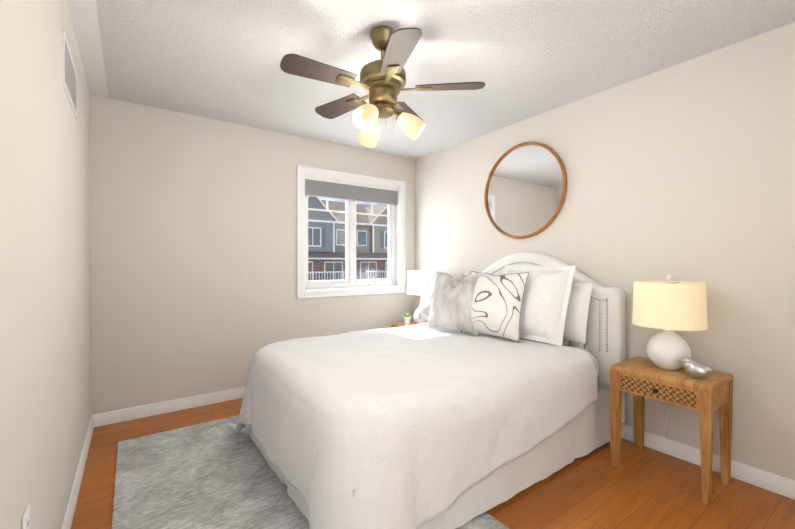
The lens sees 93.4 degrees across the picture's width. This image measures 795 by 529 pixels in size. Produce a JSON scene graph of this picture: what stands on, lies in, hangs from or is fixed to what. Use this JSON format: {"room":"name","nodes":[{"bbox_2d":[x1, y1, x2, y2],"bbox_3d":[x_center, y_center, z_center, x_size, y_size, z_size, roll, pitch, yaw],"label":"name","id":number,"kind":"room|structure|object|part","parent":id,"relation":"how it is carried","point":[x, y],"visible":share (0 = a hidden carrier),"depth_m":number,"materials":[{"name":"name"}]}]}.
{"room":"bedroom","nodes":[
{"label":"bedroom","id":0,"kind":"room"},
{"bbox_2d":[0,0,91,528],"bbox_3d":[-1.223,-0.016,1.172,0.150,2.440,4.350,0,0,-35],"label":"wall","id":1,"kind":"structure","parent":0,"point":[45,308],"depth_m":1.25,"materials":[{"name":"beige paint"}]},
{"bbox_2d":[21,504,29,528],"bbox_3d":[-1.022,0.735,1.031,0.008,0.116,0.072,0,0,-35],"label":"electrical outlet plate","id":2,"kind":"object","parent":1,"relation":"attached to","point":[25,521],"visible":0.98,"depth_m":1.03,"materials":[{"name":"white plastic"}]},
{"bbox_2d":[62,28,76,118],"bbox_3d":[-1.590,-0.905,1.820,0.009,0.240,0.480,0,0,-35],"label":"air vent","id":3,"kind":"object","parent":1,"relation":"in","point":[69,78],"visible":1,"depth_m":1.76,"materials":[{"name":"white metal"}]},
{"bbox_2d":[62,415,93,528],"bbox_3d":[-1.112,1.158,1.165,0.014,0.092,3.900,0,0,-35],"label":"baseboard","id":4,"kind":"structure","parent":1,"relation":"attached to","point":[69,514],"depth_m":1.97,"materials":[{"name":"white"}]},
{"bbox_2d":[90,94,414,413],"bbox_3d":[-1.084,-0.030,3.705,3.010,2.440,0.220,0,0,-35],"label":"wall","id":5,"kind":"structure","parent":0,"point":[193,258],"depth_m":3.15,"materials":[{"name":"beige paint"}]},
{"bbox_2d":[92,387,245,426],"bbox_3d":[-1.017,1.144,3.617,3.010,0.092,0.014,0,0,-35],"label":"baseboard","id":6,"kind":"structure","parent":5,"relation":"attached to","point":[122,415],"depth_m":3.01,"materials":[{"name":"white"}]},
{"bbox_2d":[296,165,405,298],"bbox_3d":[-0.489,-0.317,4.074,1.308,1.298,0.186,0,0,-35],"label":"window","id":7,"kind":"structure","parent":5,"relation":"in","point":[302,172],"depth_m":4.07,"materials":[{"name":"white plastic"}]},
{"bbox_2d":[305,176,397,204],"bbox_3d":[-0.474,-0.785,4.050,1.128,0.190,0.058,0,0,-35],"label":"window blind","id":8,"kind":"object","parent":7,"relation":"attached to","point":[332,189],"visible":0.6,"depth_m":3.99,"materials":[{"name":"grey fabric"}]},
{"bbox_2d":[67,0,794,159],"bbox_3d":[0.065,-1.291,2.080,3.310,0.100,4.350,0,0,-35],"label":"ceiling","id":9,"kind":"structure","parent":0,"point":[522,60],"depth_m":2.18,"materials":[{"name":"white paint"}]},
{"bbox_2d":[280,25,484,147],"bbox_3d":[-0.110,-0.955,2.000,1.011,0.571,1.037,0,0,-35],"label":"ceiling fan","id":10,"kind":"object","parent":9,"relation":"hanging from","point":[382,82],"visible":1,"depth_m":1.94,"materials":[{"name":"brown wood"}]},
{"bbox_2d":[71,398,794,528],"bbox_3d":[0.065,1.249,2.095,3.310,0.100,4.350,0,0,-35],"label":"floor","id":11,"kind":"structure","parent":0,"point":[647,488],"depth_m":1.95,"materials":[{"name":"laminate"}]},
{"bbox_2d":[111,415,508,528],"bbox_3d":[-0.583,1.194,1.958,1.465,0.012,2.380,0,0,-35],"label":"rug","id":12,"kind":"object","parent":11,"relation":"on","point":[217,474],"visible":0.54,"depth_m":2.00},
{"bbox_2d":[227,252,625,528],"bbox_3d":[0.200,0.541,2.518,2.272,1.283,1.912,0,0,-35],"label":"bed","id":13,"kind":"object","parent":12,"relation":"on","point":[478,393],"visible":1,"depth_m":1.95,"materials":[{"name":"white fabric"}]},
{"bbox_2d":[227,323,597,528],"bbox_3d":[0.055,0.852,2.386,1.881,0.624,1.861,0,0,-35],"label":"quilt","id":14,"kind":"object","parent":13,"relation":"on","point":[415,426],"depth_m":1.79,"materials":[{"name":"white fabric"}]},
{"bbox_3d":[1.082,0.484,3.156,0.093,1.177,1.530,0,0,-35],"label":"headboard","id":15,"kind":"part","parent":13,"relation":"part of","materials":[{"name":"white fabric"}]},
{"bbox_2d":[391,266,439,327],"bbox_3d":[0.221,0.605,4.003,0.384,1.174,0.501,0,0,-35],"label":"nightstand","id":16,"kind":"object","parent":11,"relation":"on","point":[415,280],"visible":0.35,"depth_m":3.85,"materials":[{"name":"brown wood"}]},
{"bbox_2d":[407,266,439,323],"bbox_3d":[0.276,0.333,3.951,0.354,0.629,0.354,0,0,-35],"label":"table lamp","id":17,"kind":"object","parent":16,"relation":"on","point":[415,280],"depth_m":3.83,"materials":[{"name":"white ceramic"}]},
{"bbox_2d":[609,275,733,505],"bbox_3d":[1.568,0.630,2.153,0.424,1.144,0.488,0,0,-35],"label":"nightstand","id":18,"kind":"object","parent":11,"relation":"on","point":[670,370],"visible":1,"depth_m":2.04,"materials":[{"name":"brown wood"}]},
{"bbox_2d":[632,275,707,438],"bbox_3d":[1.575,0.579,2.170,0.392,1.040,0.354,0,0,-35],"label":"table lamp","id":19,"kind":"object","parent":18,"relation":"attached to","point":[669,306],"depth_m":2.05,"materials":[{"name":"white"}]},
{"bbox_2d":[415,22,794,480],"bbox_3d":[1.353,-0.026,3.002,0.150,2.440,4.350,0,0,-35],"label":"wall","id":20,"kind":"structure","parent":0,"point":[684,171],"depth_m":2.28,"materials":[{"name":"beige paint"}]},
{"bbox_2d":[484,142,566,238],"bbox_3d":[1.071,-0.634,3.234,0.031,0.822,0.822,0,0,-35],"label":"mirror","id":21,"kind":"object","parent":20,"relation":"attached to","point":[525,190],"visible":1,"depth_m":3.20,"materials":[{"name":"brown wood"}]},
{"bbox_2d":[621,424,794,499],"bbox_3d":[1.330,1.148,2.901,0.014,0.092,3.900,0,0,-35],"label":"baseboard","id":22,"kind":"structure","parent":20,"relation":"attached to","point":[774,483],"depth_m":2.16,"materials":[{"name":"white"}]},
{"label":"outside","id":23,"kind":"structure","parent":0,"visible":0},
{"bbox_3d":[-13.479,4.260,44.471,110.000,0.200,79.000,0,0,-35],"label":"ground","id":24,"kind":"structure","parent":23,"visible":0},
{"bbox_2d":[308,196,386,279],"bbox_3d":[-3.543,-0.573,32.489,36.450,9.600,10.600,0,0,-35],"label":"houses","id":25,"kind":"structure","parent":24,"relation":"on","point":[318,257],"depth_m":27.27,"materials":[{"name":"grey"}]}
]}

